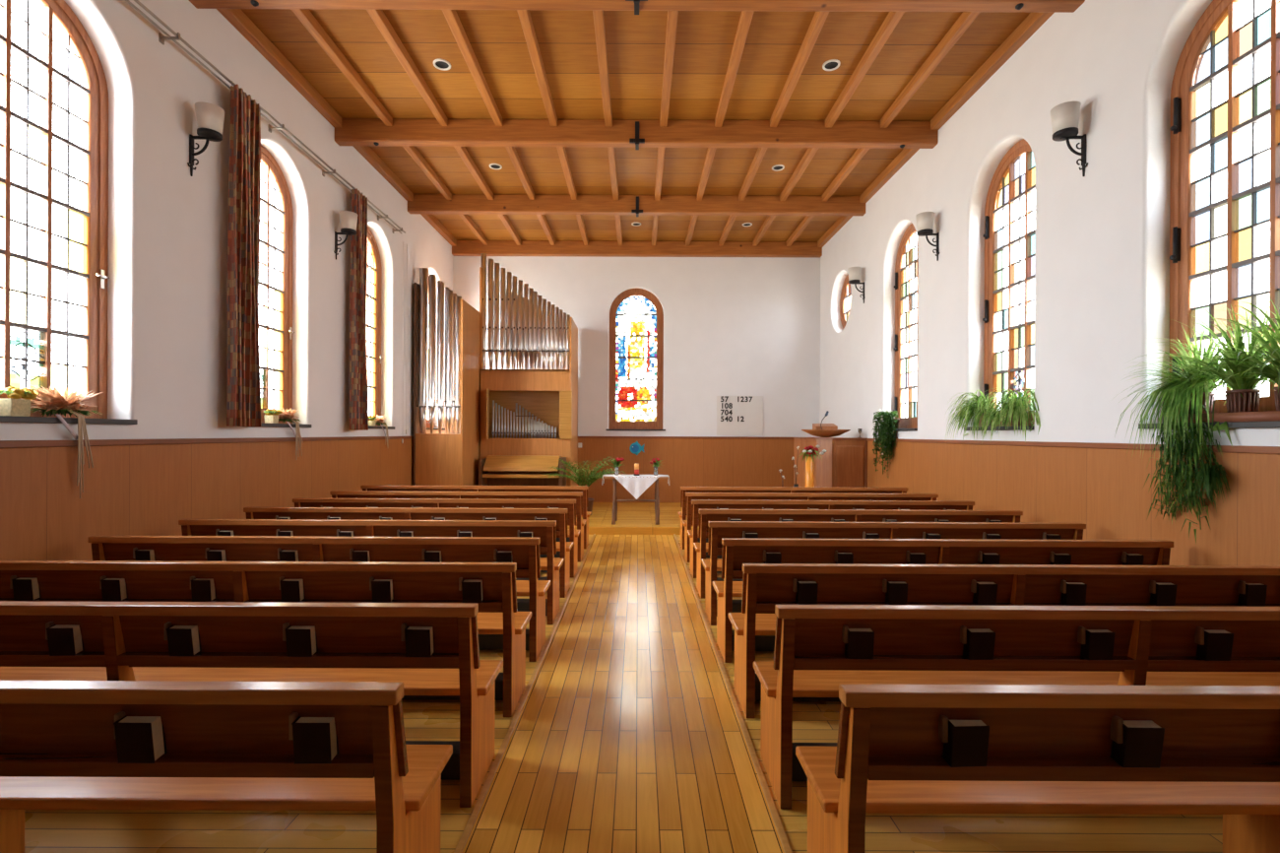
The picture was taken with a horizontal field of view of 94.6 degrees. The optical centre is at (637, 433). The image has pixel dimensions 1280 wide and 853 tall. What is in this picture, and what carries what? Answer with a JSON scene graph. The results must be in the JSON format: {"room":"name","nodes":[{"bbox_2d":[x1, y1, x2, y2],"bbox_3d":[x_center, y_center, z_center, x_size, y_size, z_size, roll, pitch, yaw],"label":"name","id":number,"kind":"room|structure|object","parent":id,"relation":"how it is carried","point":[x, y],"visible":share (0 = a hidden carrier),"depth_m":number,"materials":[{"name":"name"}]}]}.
{"room":"house of worship","nodes":[
{"label":"house of worship","id":0,"kind":"room"},
{"bbox_2d":[0,0,453,560],"bbox_3d":[-3.994,-1.367,4.400,0.380,6.000,15.800,0,0,0],"label":"wall","id":1,"kind":"structure","parent":0,"point":[167,281],"depth_m":5.13,"materials":[{"name":"white paint"}]},
{"bbox_2d":[0,0,137,424],"bbox_3d":[-3.963,-1.577,3.930,0.310,3.020,1.150,0,0,0],"label":"window","id":2,"kind":"structure","parent":1,"relation":"in","point":[86,230],"depth_m":4.12,"materials":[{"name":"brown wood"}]},
{"bbox_2d":[0,386,37,416],"bbox_3d":[-3.907,-0.199,3.700,0.127,0.189,0.246,0,0,-10],"label":"flower basket","id":3,"kind":"object","parent":2,"relation":"on","point":[15,406],"visible":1,"depth_m":3.67,"materials":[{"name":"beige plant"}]},
{"bbox_2d":[28,383,103,498],"bbox_3d":[-3.885,0.058,4.002,0.250,0.762,0.584,0,0,0],"label":"dried arrangement","id":4,"kind":"object","parent":2,"relation":"on","point":[52,402],"visible":0.98,"depth_m":4.00,"materials":[{"name":"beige plant"}]},
{"bbox_2d":[187,101,224,176],"bbox_3d":[-3.704,-2.496,5.070,0.270,0.580,0.210,0,0,0],"label":"wall lamp","id":5,"kind":"object","parent":1,"relation":"attached to","point":[210,117],"visible":1,"depth_m":5.03,"materials":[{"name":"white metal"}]},
{"bbox_2d":[125,0,405,233],"bbox_3d":[-3.761,-3.176,4.200,0.150,0.080,10.400,0,0,0],"label":"rail","id":6,"kind":"object","parent":1,"relation":"attached to","point":[161,37],"visible":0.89,"depth_m":5.37,"materials":[{"name":"metal"}]},
{"bbox_2d":[226,80,261,426],"bbox_3d":[-3.712,-1.641,5.589,0.138,3.150,0.458,0,0,0],"label":"curtain","id":7,"kind":"object","parent":6,"relation":"hanging from","point":[243,401],"visible":1,"depth_m":5.52,"materials":[{"name":"fabric"}]},
{"bbox_2d":[348,188,368,430],"bbox_3d":[-3.712,-1.631,7.868,0.138,3.170,0.420,0,0,0],"label":"curtain","id":8,"kind":"object","parent":6,"relation":"hanging from","point":[358,414],"visible":0.99,"depth_m":7.76,"materials":[{"name":"fabric"}]},
{"bbox_2d":[257,144,311,427],"bbox_3d":[-3.963,-1.577,6.330,0.310,3.020,1.150,0,0,0],"label":"window","id":9,"kind":"structure","parent":1,"relation":"in","point":[282,329],"depth_m":6.69,"materials":[{"name":"brown wood"}]},
{"bbox_2d":[263,408,282,423],"bbox_3d":[-3.913,-0.183,6.303,0.120,0.156,0.248,0,0,7],"label":"flower basket","id":10,"kind":"object","parent":9,"relation":"on","point":[269,418],"visible":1,"depth_m":6.26,"materials":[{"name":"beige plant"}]},
{"bbox_2d":[273,406,303,456],"bbox_3d":[-3.885,0.003,6.545,0.226,0.582,0.440,0,0,0],"label":"dried arrangement","id":11,"kind":"object","parent":9,"relation":"on","point":[288,416],"visible":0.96,"depth_m":6.54,"materials":[{"name":"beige plant"}]},
{"bbox_2d":[333,210,357,258],"bbox_3d":[-3.704,-2.496,7.500,0.270,0.580,0.210,0,0,0],"label":"wall lamp","id":12,"kind":"object","parent":1,"relation":"attached to","point":[349,220],"visible":1,"depth_m":7.45,"materials":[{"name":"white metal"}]},
{"bbox_2d":[366,226,394,429],"bbox_3d":[-3.963,-1.577,8.710,0.310,3.020,1.150,0,0,0],"label":"window","id":13,"kind":"structure","parent":1,"relation":"in","point":[374,326],"depth_m":9.10,"materials":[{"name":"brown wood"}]},
{"bbox_2d":[370,414,388,447],"bbox_3d":[-3.882,-0.025,8.886,0.220,0.506,0.420,0,0,0],"label":"dried arrangement","id":14,"kind":"object","parent":13,"relation":"on","point":[378,419],"visible":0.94,"depth_m":8.86,"materials":[{"name":"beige plant"}]},
{"bbox_2d":[401,244,407,443],"bbox_3d":[-3.814,-1.477,9.665,0.024,3.280,0.174,0,0,0],"label":"blind cord","id":15,"kind":"object","parent":1,"relation":"hanging from","point":[407,244],"visible":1,"depth_m":9.59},
{"bbox_2d":[426,348,445,430],"bbox_3d":[-3.963,-1.577,11.100,0.310,3.020,1.150,0,0,0],"label":"window","id":16,"kind":"structure","parent":1,"relation":"in","point":[427,415],"depth_m":11.42,"materials":[{"name":"glass"}]},
{"bbox_2d":[24,502,1222,852],"bbox_3d":[-0.047,1.540,4.425,7.720,0.220,15.850,0,0,0],"label":"floor","id":17,"kind":"structure","parent":0,"point":[628,730],"depth_m":2.63,"materials":[{"name":"brown wood"}]},
{"bbox_2d":[0,680,452,852],"bbox_3d":[-2.169,1.119,1.855,3.032,0.842,0.470,0,0,0],"label":"pew","id":18,"kind":"object","parent":17,"relation":"on","point":[229,744],"visible":0.89,"depth_m":1.67,"materials":[{"name":"brown wood"}]},
{"bbox_2d":[112,714,166,763],"bbox_3d":[-1.390,0.851,1.650,0.103,0.123,0.060,0,0,1],"label":"hymnal","id":19,"kind":"object","parent":18,"relation":"in","point":[139,738],"visible":1,"depth_m":1.63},
{"bbox_2d":[291,715,338,764],"bbox_3d":[-0.901,0.853,1.651,0.103,0.122,0.057,0,0,-1],"label":"hymnal","id":20,"kind":"object","parent":18,"relation":"in","point":[315,738],"visible":1,"depth_m":1.63,"materials":[{"name":"black leather"}]},
{"bbox_2d":[0,600,503,807],"bbox_3d":[-2.169,1.119,2.633,3.032,0.842,0.470,0,0,0],"label":"pew","id":21,"kind":"object","parent":17,"relation":"on","point":[357,642],"visible":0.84,"depth_m":2.44,"materials":[{"name":"brown wood"}]},
{"bbox_2d":[46,624,84,655],"bbox_3d":[-2.353,0.847,2.428,0.103,0.122,0.060,0,0,-2],"label":"hymnal","id":22,"kind":"object","parent":21,"relation":"in","point":[63,639],"visible":1,"depth_m":2.41,"materials":[{"name":"black paper"}]},
{"bbox_2d":[165,624,200,655],"bbox_3d":[-1.866,0.849,2.427,0.103,0.123,0.061,0,0,2],"label":"hymnal","id":23,"kind":"object","parent":21,"relation":"in","point":[182,640],"visible":1,"depth_m":2.41,"materials":[{"name":"black leather"}]},
{"bbox_2d":[285,625,317,656],"bbox_3d":[-1.383,0.851,2.428,0.103,0.122,0.059,0,0,1],"label":"hymnal","id":24,"kind":"object","parent":21,"relation":"in","point":[301,641],"visible":1,"depth_m":2.41,"materials":[{"name":"black paper"}]},
{"bbox_2d":[404,625,434,656],"bbox_3d":[-0.897,0.853,2.428,0.103,0.122,0.059,0,0,1],"label":"hymnal","id":25,"kind":"object","parent":21,"relation":"on","point":[419,640],"visible":1,"depth_m":2.41,"materials":[{"name":"black leather"}]},
{"bbox_2d":[0,560,531,716],"bbox_3d":[-2.169,1.119,3.411,3.032,0.842,0.470,0,0,0],"label":"pew","id":26,"kind":"object","parent":17,"relation":"on","point":[58,580],"visible":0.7,"depth_m":3.21,"materials":[{"name":"brown wood"}]},
{"bbox_2d":[11,576,40,600],"bbox_3d":[-3.320,0.843,3.207,0.103,0.122,0.057,0,0,0],"label":"hymnal","id":27,"kind":"object","parent":26,"relation":"on","point":[25,589],"visible":1,"depth_m":3.19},
{"bbox_2d":[100,577,127,600],"bbox_3d":[-2.844,0.845,3.207,0.103,0.122,0.058,0,0,1],"label":"hymnal","id":28,"kind":"object","parent":26,"relation":"in","point":[112,589],"visible":1,"depth_m":3.19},
{"bbox_2d":[190,577,216,601],"bbox_3d":[-2.359,0.847,3.207,0.103,0.122,0.057,0,0,-2],"label":"hymnal","id":29,"kind":"object","parent":26,"relation":"in","point":[202,589],"visible":1,"depth_m":3.19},
{"bbox_2d":[280,577,304,601],"bbox_3d":[-1.875,0.849,3.206,0.103,0.122,0.059,0,0,2],"label":"hymnal","id":30,"kind":"object","parent":26,"relation":"on","point":[291,590],"visible":1,"depth_m":3.19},
{"bbox_2d":[371,578,393,602],"bbox_3d":[-1.387,0.851,3.206,0.103,0.122,0.059,0,0,-1],"label":"hymnal","id":31,"kind":"object","parent":26,"relation":"on","point":[382,590],"visible":1,"depth_m":3.19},
{"bbox_2d":[461,578,483,602],"bbox_3d":[-0.897,0.854,3.204,0.103,0.123,0.062,0,0,-2],"label":"hymnal","id":32,"kind":"object","parent":26,"relation":"in","point":[472,590],"visible":0.94,"depth_m":3.18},
{"bbox_2d":[87,535,550,661],"bbox_3d":[-2.169,1.119,4.189,3.032,0.842,0.470,0,0,0],"label":"pew","id":33,"kind":"object","parent":17,"relation":"on","point":[525,550],"visible":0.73,"depth_m":3.99,"materials":[{"name":"brown wood"}]},
{"bbox_2d":[134,549,155,560],"bbox_3d":[-3.323,0.843,3.985,0.103,0.122,0.057,0,0,3],"label":"hymnal","id":34,"kind":"object","parent":33,"relation":"on","point":[140,554],"visible":0.56,"depth_m":3.96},
{"bbox_2d":[206,549,226,561],"bbox_3d":[-2.841,0.845,3.984,0.103,0.122,0.059,0,0,2],"label":"hymnal","id":35,"kind":"object","parent":33,"relation":"on","point":[212,554],"visible":0.52,"depth_m":3.96,"materials":[{"name":"black leather"}]},
{"bbox_2d":[279,549,299,561],"bbox_3d":[-2.351,0.847,3.983,0.103,0.123,0.062,0,0,-2],"label":"hymnal","id":36,"kind":"object","parent":33,"relation":"in","point":[285,555],"visible":0.56,"depth_m":3.96,"materials":[{"name":"black paper"}]},
{"bbox_2d":[351,550,370,561],"bbox_3d":[-1.867,0.849,3.985,0.103,0.122,0.057,0,0,-2],"label":"hymnal","id":37,"kind":"object","parent":33,"relation":"in","point":[357,555],"visible":0.5,"depth_m":3.96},
{"bbox_2d":[424,550,442,562],"bbox_3d":[-1.382,0.851,3.984,0.103,0.122,0.060,0,0,-1],"label":"hymnal","id":38,"kind":"object","parent":33,"relation":"in","point":[429,555],"visible":0.52,"depth_m":3.96,"materials":[{"name":"black leather"}]},
{"bbox_2d":[496,550,512,562],"bbox_3d":[-0.901,0.854,3.984,0.103,0.123,0.060,0,0,-3],"label":"hymnal","id":39,"kind":"object","parent":33,"relation":"in","point":[501,556],"visible":0.55,"depth_m":3.96,"materials":[{"name":"black leather"}]},
{"bbox_2d":[178,518,564,624],"bbox_3d":[-2.169,1.119,4.967,3.032,0.842,0.470,0,0,0],"label":"pew","id":40,"kind":"object","parent":17,"relation":"on","point":[544,530],"visible":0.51,"depth_m":4.76,"materials":[{"name":"brown wood"}]},
{"bbox_2d":[338,530,354,536],"bbox_3d":[-2.349,0.847,4.762,0.103,0.122,0.060,0,0,2],"label":"hymnal","id":41,"kind":"object","parent":40,"relation":"on","point":[341,533],"visible":0.43,"depth_m":4.74,"materials":[{"name":"black paper"}]},
{"bbox_2d":[243,507,573,597],"bbox_3d":[-2.169,1.119,5.745,3.032,0.842,0.470,0,0,0],"label":"pew","id":42,"kind":"object","parent":17,"relation":"on","point":[355,513],"visible":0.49,"depth_m":5.54,"materials":[{"name":"brown wood"}]},
{"bbox_2d":[292,497,580,576],"bbox_3d":[-2.169,1.119,6.523,3.032,0.842,0.470,0,0,0],"label":"pew","id":43,"kind":"object","parent":17,"relation":"on","point":[570,504],"visible":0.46,"depth_m":6.32,"materials":[{"name":"brown wood"}]},
{"bbox_2d":[329,490,586,561],"bbox_3d":[-2.169,1.119,7.301,3.032,0.842,0.470,0,0,0],"label":"pew","id":44,"kind":"object","parent":17,"relation":"on","point":[578,495],"visible":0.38,"depth_m":7.09,"materials":[{"name":"brown wood"}]},
{"bbox_2d":[360,485,591,549],"bbox_3d":[-2.169,1.119,8.079,3.032,0.842,0.470,0,0,0],"label":"pew","id":45,"kind":"object","parent":17,"relation":"on","point":[586,514],"visible":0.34,"depth_m":7.87,"materials":[{"name":"brown wood"}]},
{"bbox_2d":[413,253,577,486],"bbox_3d":[-2.508,-0.978,11.120,2.555,4.794,2.300,0,0,0],"label":"pipe organ","id":46,"kind":"object","parent":17,"relation":"on","point":[517,424],"visible":0.98,"depth_m":10.98,"materials":[{"name":"brown wood"}]},
{"bbox_2d":[482,472,559,477],"bbox_3d":[-2.113,0.771,10.820,1.380,0.060,0.380,0,0,0],"label":"shelf","id":47,"kind":"object","parent":46,"relation":"attached to","point":[484,475],"depth_m":10.63,"materials":[{"name":"brown wood"}]},
{"bbox_2d":[479,369,576,375],"bbox_3d":[-2.105,-1.177,11.650,1.720,0.035,1.240,0,0,0],"label":"shelf","id":48,"kind":"object","parent":46,"relation":"attached to","point":[485,371],"depth_m":11.03,"materials":[{"name":"brown wood"}]},
{"bbox_2d":[544,455,626,514],"bbox_3d":[-0.920,0.912,10.393,1.450,1.029,1.335,0,0,0],"label":"potted palm","id":49,"kind":"object","parent":17,"relation":"on","point":[593,477],"visible":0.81,"depth_m":10.24,"materials":[{"name":"plant"}]},
{"bbox_2d":[586,497,593,514],"bbox_3d":[-0.936,1.286,10.350,0.333,0.280,0.333,0,0,0],"label":"pot","id":50,"kind":"object","parent":49,"relation":"on","point":[590,500],"depth_m":10.26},
{"bbox_2d":[603,476,668,524],"bbox_3d":[-0.035,1.056,9.480,1.020,0.753,0.480,0,0,0],"label":"altar table","id":51,"kind":"object","parent":17,"relation":"on","point":[657,497],"visible":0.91,"depth_m":9.27,"materials":[{"name":"brown wood"}]},
{"bbox_2d":[605,474,667,499],"bbox_3d":[-0.024,0.852,9.474,1.046,0.354,0.519,0,0,0],"label":"tablecloth","id":52,"kind":"object","parent":51,"relation":"on","point":[636,486],"visible":0.91,"depth_m":9.23,"materials":[{"name":"white fabric"}]},
{"bbox_2d":[604,456,624,475],"bbox_3d":[-0.384,0.524,9.435,0.394,0.296,0.188,0,0,0],"label":"flower vase","id":53,"kind":"object","parent":52,"relation":"on","point":[617,460],"visible":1,"depth_m":9.43,"materials":[{"name":"clear glass"}]},
{"bbox_2d":[649,457,664,475],"bbox_3d":[0.320,0.532,9.457,0.260,0.285,0.201,0,0,32],"label":"flower vase","id":54,"kind":"object","parent":52,"relation":"on","point":[656,461],"visible":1,"depth_m":9.43,"materials":[{"name":"clear glass"}]},
{"bbox_2d":[677,486,907,549],"bbox_3d":[2.072,1.138,8.079,3.032,0.842,0.470,0,0,0],"label":"pew","id":55,"kind":"object","parent":17,"relation":"on","point":[684,489],"visible":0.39,"depth_m":7.86,"materials":[{"name":"brown wood"}]},
{"bbox_2d":[681,492,938,562],"bbox_3d":[2.072,1.138,7.301,3.032,0.842,0.470,0,0,0],"label":"pew","id":56,"kind":"object","parent":17,"relation":"on","point":[686,523],"visible":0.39,"depth_m":7.09,"materials":[{"name":"brown wood"}]},
{"bbox_2d":[798,444,826,487],"bbox_3d":[2.734,0.812,9.374,0.437,1.260,0.424,0,0,0],"label":"floor vase","id":57,"kind":"object","parent":17,"relation":"on","point":[809,469],"visible":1,"depth_m":9.30,"materials":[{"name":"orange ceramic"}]},
{"bbox_2d":[793,437,867,487],"bbox_3d":[3.121,0.756,10.057,0.529,1.375,1.429,0,0,-39],"label":"pulpit","id":58,"kind":"object","parent":17,"relation":"on","point":[844,464],"visible":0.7,"depth_m":9.67,"materials":[{"name":"brown wood"}]},
{"bbox_2d":[801,423,850,437],"bbox_3d":[3.130,-0.048,9.850,0.810,0.234,0.502,0,0,0],"label":"desk","id":59,"kind":"object","parent":58,"relation":"on","point":[828,429],"visible":0.97,"depth_m":9.74,"materials":[{"name":"brown wood"}]},
{"bbox_2d":[686,499,974,577],"bbox_3d":[2.072,1.138,6.523,3.032,0.842,0.470,0,0,0],"label":"pew","id":60,"kind":"object","parent":17,"relation":"on","point":[696,504],"visible":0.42,"depth_m":6.32,"materials":[{"name":"brown wood"}]},
{"bbox_2d":[693,509,1023,598],"bbox_3d":[2.072,1.138,5.745,3.032,0.842,0.470,0,0,0],"label":"pew","id":61,"kind":"object","parent":17,"relation":"on","point":[705,515],"visible":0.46,"depth_m":5.54,"materials":[{"name":"brown wood"}]},
{"bbox_2d":[701,520,1086,625],"bbox_3d":[2.072,1.138,4.967,3.032,0.842,0.470,0,0,0],"label":"pew","id":62,"kind":"object","parent":17,"relation":"on","point":[718,530],"visible":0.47,"depth_m":4.77,"materials":[{"name":"brown wood"}]},
{"bbox_2d":[712,537,1173,662],"bbox_3d":[2.072,1.138,4.189,3.032,0.842,0.470,0,0,0],"label":"pew","id":63,"kind":"object","parent":17,"relation":"on","point":[736,551],"visible":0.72,"depth_m":3.99,"materials":[{"name":"brown wood"}]},
{"bbox_2d":[765,552,781,563],"bbox_3d":[0.910,0.861,3.985,0.103,0.122,0.058,0,0,1],"label":"hymnal","id":64,"kind":"object","parent":63,"relation":"in","point":[771,557],"visible":0.53,"depth_m":3.96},
{"bbox_2d":[835,552,853,563],"bbox_3d":[1.393,0.863,3.985,0.103,0.122,0.056,0,0,2],"label":"hymnal","id":65,"kind":"object","parent":63,"relation":"on","point":[843,557],"visible":0.56,"depth_m":3.96,"materials":[{"name":"black leather"}]},
{"bbox_2d":[907,552,926,564],"bbox_3d":[1.879,0.866,3.984,0.103,0.122,0.059,0,0,3],"label":"hymnal","id":66,"kind":"object","parent":63,"relation":"on","point":[915,557],"visible":0.54,"depth_m":3.96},
{"bbox_2d":[980,553,1000,564],"bbox_3d":[2.373,0.868,3.983,0.103,0.123,0.060,0,0,2],"label":"hymnal","id":67,"kind":"object","parent":63,"relation":"in","point":[988,558],"visible":0.59,"depth_m":3.96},
{"bbox_2d":[1050,553,1071,564],"bbox_3d":[2.851,0.870,3.984,0.103,0.122,0.059,0,0,1],"label":"hymnal","id":68,"kind":"object","parent":63,"relation":"on","point":[1059,558],"visible":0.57,"depth_m":3.96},
{"bbox_2d":[1122,553,1144,565],"bbox_3d":[3.334,0.872,3.983,0.103,0.123,0.062,0,0,-3],"label":"hymnal","id":69,"kind":"object","parent":63,"relation":"in","point":[1131,558],"visible":0.62,"depth_m":3.96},
{"bbox_2d":[728,563,1279,717],"bbox_3d":[2.072,1.138,3.411,3.032,0.842,0.470,0,0,0],"label":"pew","id":70,"kind":"object","parent":17,"relation":"on","point":[765,586],"visible":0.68,"depth_m":3.21,"materials":[{"name":"brown wood"}]},
{"bbox_2d":[795,579,818,604],"bbox_3d":[0.914,0.862,3.205,0.103,0.123,0.062,0,0,-2],"label":"hymnal","id":71,"kind":"object","parent":70,"relation":"in","point":[806,593],"visible":1,"depth_m":3.18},
{"bbox_2d":[885,580,907,604],"bbox_3d":[1.403,0.863,3.207,0.103,0.122,0.058,0,0,1],"label":"hymnal","id":72,"kind":"object","parent":70,"relation":"in","point":[897,592],"visible":0.97,"depth_m":3.19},
{"bbox_2d":[972,580,997,604],"bbox_3d":[1.882,0.866,3.205,0.103,0.123,0.062,0,0,-3],"label":"hymnal","id":73,"kind":"object","parent":70,"relation":"in","point":[986,594],"visible":1,"depth_m":3.18,"materials":[{"name":"black leather"}]},
{"bbox_2d":[1060,581,1087,605],"bbox_3d":[2.364,0.868,3.207,0.103,0.122,0.058,0,0,2],"label":"hymnal","id":74,"kind":"object","parent":70,"relation":"on","point":[1075,595],"visible":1,"depth_m":3.19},
{"bbox_2d":[1149,582,1177,605],"bbox_3d":[2.850,0.870,3.206,0.103,0.122,0.059,0,0,-1],"label":"hymnal","id":75,"kind":"object","parent":70,"relation":"in","point":[1166,593],"visible":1,"depth_m":3.19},
{"bbox_2d":[1238,582,1267,605],"bbox_3d":[3.336,0.872,3.207,0.103,0.122,0.056,0,0,0],"label":"hymnal","id":76,"kind":"object","parent":70,"relation":"on","point":[1255,593],"visible":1,"depth_m":3.19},
{"bbox_2d":[753,604,1279,808],"bbox_3d":[2.072,1.138,2.633,3.032,0.842,0.470,0,0,0],"label":"pew","id":77,"kind":"object","parent":17,"relation":"on","point":[914,644],"visible":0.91,"depth_m":2.44,"materials":[{"name":"brown wood"}]},
{"bbox_2d":[844,628,874,659],"bbox_3d":[0.909,0.861,2.428,0.103,0.122,0.059,0,0,3],"label":"hymnal","id":78,"kind":"object","parent":77,"relation":"on","point":[861,641],"visible":0.86,"depth_m":2.41,"materials":[{"name":"black paper"}]},
{"bbox_2d":[962,628,995,659],"bbox_3d":[1.401,0.864,2.427,0.103,0.123,0.061,0,0,0],"label":"hymnal","id":79,"kind":"object","parent":77,"relation":"in","point":[980,645],"visible":0.88,"depth_m":2.41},
{"bbox_2d":[1080,629,1115,660],"bbox_3d":[1.888,0.866,2.428,0.103,0.122,0.058,0,0,-1],"label":"hymnal","id":80,"kind":"object","parent":77,"relation":"in","point":[1099,644],"visible":0.82,"depth_m":2.41,"materials":[{"name":"black leather"}]},
{"bbox_2d":[1195,630,1233,660],"bbox_3d":[2.370,0.868,2.428,0.103,0.123,0.060,0,0,0],"label":"hymnal","id":81,"kind":"object","parent":77,"relation":"in","point":[1218,644],"visible":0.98,"depth_m":2.41,"materials":[{"name":"black leather"}]},
{"bbox_2d":[795,684,1279,852],"bbox_3d":[2.072,1.138,1.855,3.032,0.842,0.470,0,0,0],"label":"pew","id":82,"kind":"object","parent":17,"relation":"on","point":[1050,749],"visible":1,"depth_m":1.67,"materials":[{"name":"brown wood"}]},
{"bbox_2d":[942,719,989,767],"bbox_3d":[0.915,0.861,1.650,0.103,0.122,0.059,0,0,-3],"label":"hymnal","id":83,"kind":"object","parent":82,"relation":"on","point":[967,744],"visible":0.87,"depth_m":1.63,"materials":[{"name":"black leather"}]},
{"bbox_2d":[1110,719,1164,767],"bbox_3d":[1.393,0.864,1.649,0.103,0.123,0.062,0,0,1],"label":"hymnal","id":84,"kind":"object","parent":82,"relation":"in","point":[1141,745],"visible":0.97,"depth_m":1.63,"materials":[{"name":"black leather"}]},
{"bbox_2d":[452,256,820,502],"bbox_3d":[-0.034,-1.350,12.450,8.300,6.000,0.380,0,0,0],"label":"wall","id":85,"kind":"structure","parent":0,"point":[734,326],"depth_m":12.30,"materials":[{"name":"white paint"}]},
{"bbox_2d":[606,288,665,430],"bbox_3d":[-0.038,-1.553,12.373,1.240,2.995,0.205,0,0,0],"label":"window","id":86,"kind":"structure","parent":85,"relation":"in","point":[636,315],"depth_m":12.43,"materials":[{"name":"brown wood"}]},
{"bbox_2d":[629,441,644,454],"bbox_3d":[-0.019,0.305,12.265,0.315,0.310,0.022,0,0,0],"label":"fish","id":87,"kind":"object","parent":85,"relation":"attached to","point":[635,448],"visible":1,"depth_m":12.26},
{"bbox_2d":[716,395,763,435],"bbox_3d":[2.122,-0.371,12.286,0.960,0.820,0.024,0,0,0],"label":"hymn board","id":88,"kind":"object","parent":85,"relation":"attached to","point":[736,415],"visible":1,"depth_m":12.28,"materials":[{"name":"white paper"}]},
{"bbox_2d":[189,0,1085,256],"bbox_3d":[-0.023,-3.833,4.470,8.020,0.375,15.900,0,0,0],"label":"ceiling","id":89,"kind":"structure","parent":0,"point":[673,118],"depth_m":7.00,"materials":[{"name":"brown wood"}]},
{"bbox_2d":[433,59,450,70],"bbox_3d":[-2.113,-3.973,6.370,0.188,0.012,0.188,0,0,0],"label":"recessed light","id":90,"kind":"object","parent":89,"relation":"in","point":[441,64],"visible":1,"depth_m":6.37,"materials":[{"name":"white metal"}]},
{"bbox_2d":[822,59,840,70],"bbox_3d":[2.077,-3.955,6.350,0.188,0.012,0.188,0,0,0],"label":"recessed light","id":91,"kind":"object","parent":89,"relation":"in","point":[833,64],"visible":1,"depth_m":6.34,"materials":[{"name":"white metal"}]},
{"bbox_2d":[819,0,1279,565],"bbox_3d":[3.926,-1.333,4.400,0.380,6.000,15.800,0,0,0],"label":"wall","id":92,"kind":"structure","parent":0,"point":[1102,238],"depth_m":5.22,"materials":[{"name":"white paint"}]},
{"bbox_2d":[839,273,851,327],"bbox_3d":[4.011,-2.462,11.050,0.090,1.140,1.140,0,0,0],"label":"window","id":93,"kind":"structure","parent":92,"relation":"in","point":[846,293],"depth_m":11.37,"materials":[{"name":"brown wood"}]},
{"bbox_2d":[847,266,865,303],"bbox_3d":[3.646,-2.464,9.870,0.270,0.580,0.210,0,0,0],"label":"wall lamp","id":94,"kind":"object","parent":92,"relation":"attached to","point":[854,272],"visible":1,"depth_m":9.81,"materials":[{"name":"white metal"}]},
{"bbox_2d":[892,223,918,431],"bbox_3d":[3.897,-1.543,8.550,0.310,3.020,1.150,0,0,0],"label":"window","id":95,"kind":"structure","parent":92,"relation":"in","point":[903,288],"depth_m":8.80,"materials":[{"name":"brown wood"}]},
{"bbox_2d":[871,408,899,474],"bbox_3d":[3.701,0.175,8.792,0.381,1.014,0.608,0,0,0],"label":"trailing plant","id":96,"kind":"object","parent":95,"relation":"on","point":[887,420],"visible":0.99,"depth_m":8.67,"materials":[{"name":"green plant"}]},
{"bbox_2d":[915,211,939,260],"bbox_3d":[3.646,-2.464,7.440,0.270,0.580,0.210,0,0,0],"label":"wall lamp","id":97,"kind":"object","parent":92,"relation":"attached to","point":[925,220],"visible":1,"depth_m":7.39,"materials":[{"name":"black metal"}]},
{"bbox_2d":[963,138,1035,430],"bbox_3d":[3.897,-1.543,6.200,0.310,3.020,1.150,0,0,0],"label":"window","id":98,"kind":"structure","parent":92,"relation":"in","point":[1008,185],"depth_m":6.32,"materials":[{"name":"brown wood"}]},
{"bbox_2d":[945,389,1008,440],"bbox_3d":[3.652,-0.173,6.490,0.507,0.594,0.812,0,0,0],"label":"spider plant","id":99,"kind":"object","parent":98,"relation":"on","point":[968,412],"visible":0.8,"depth_m":6.42,"materials":[{"name":"green plant"}]},
{"bbox_2d":[971,387,1040,443],"bbox_3d":[3.660,-0.177,5.912,0.510,0.576,0.845,0,0,0],"label":"spider plant","id":100,"kind":"object","parent":98,"relation":"on","point":[1013,407],"visible":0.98,"depth_m":5.78,"materials":[{"name":"green plant"}]},
{"bbox_2d":[1050,100,1087,176],"bbox_3d":[3.646,-2.464,5.000,0.270,0.580,0.210,0,0,0],"label":"wall lamp","id":101,"kind":"object","parent":92,"relation":"attached to","point":[1064,116],"visible":1,"depth_m":4.96,"materials":[{"name":"black metal"}]},
{"bbox_2d":[1138,0,1279,428],"bbox_3d":[3.897,-1.543,3.840,0.310,3.020,1.150,0,0,0],"label":"window","id":102,"kind":"structure","parent":92,"relation":"in","point":[1217,45],"depth_m":4.04,"materials":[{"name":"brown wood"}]},
{"bbox_2d":[1180,410,1279,422],"bbox_3d":[3.841,-0.101,3.750,0.180,0.060,0.860,0,0,0],"label":"window sill","id":103,"kind":"structure","parent":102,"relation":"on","point":[1271,416],"depth_m":3.66,"materials":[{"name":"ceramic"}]},
{"bbox_2d":[1115,324,1260,543],"bbox_3d":[3.652,-0.021,4.033,0.525,1.476,0.799,0,0,0],"label":"spider plant","id":104,"kind":"object","parent":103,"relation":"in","point":[1183,402],"visible":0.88,"depth_m":3.96,"materials":[{"name":"green plant"}]},
{"bbox_2d":[1120,296,1279,502],"bbox_3d":[3.576,-0.206,3.782,0.701,1.301,1.090,0,0,-2],"label":"spider plant","id":105,"kind":"object","parent":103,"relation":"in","point":[1235,403],"visible":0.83,"depth_m":3.70,"materials":[{"name":"green plant"}]},
{"bbox_2d":[1158,293,1279,410],"bbox_3d":[3.560,-0.476,3.478,0.714,0.782,1.111,0,0,0],"label":"spider plant","id":106,"kind":"object","parent":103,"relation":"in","point":[1272,353],"visible":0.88,"depth_m":3.47,"materials":[{"name":"green plant"}]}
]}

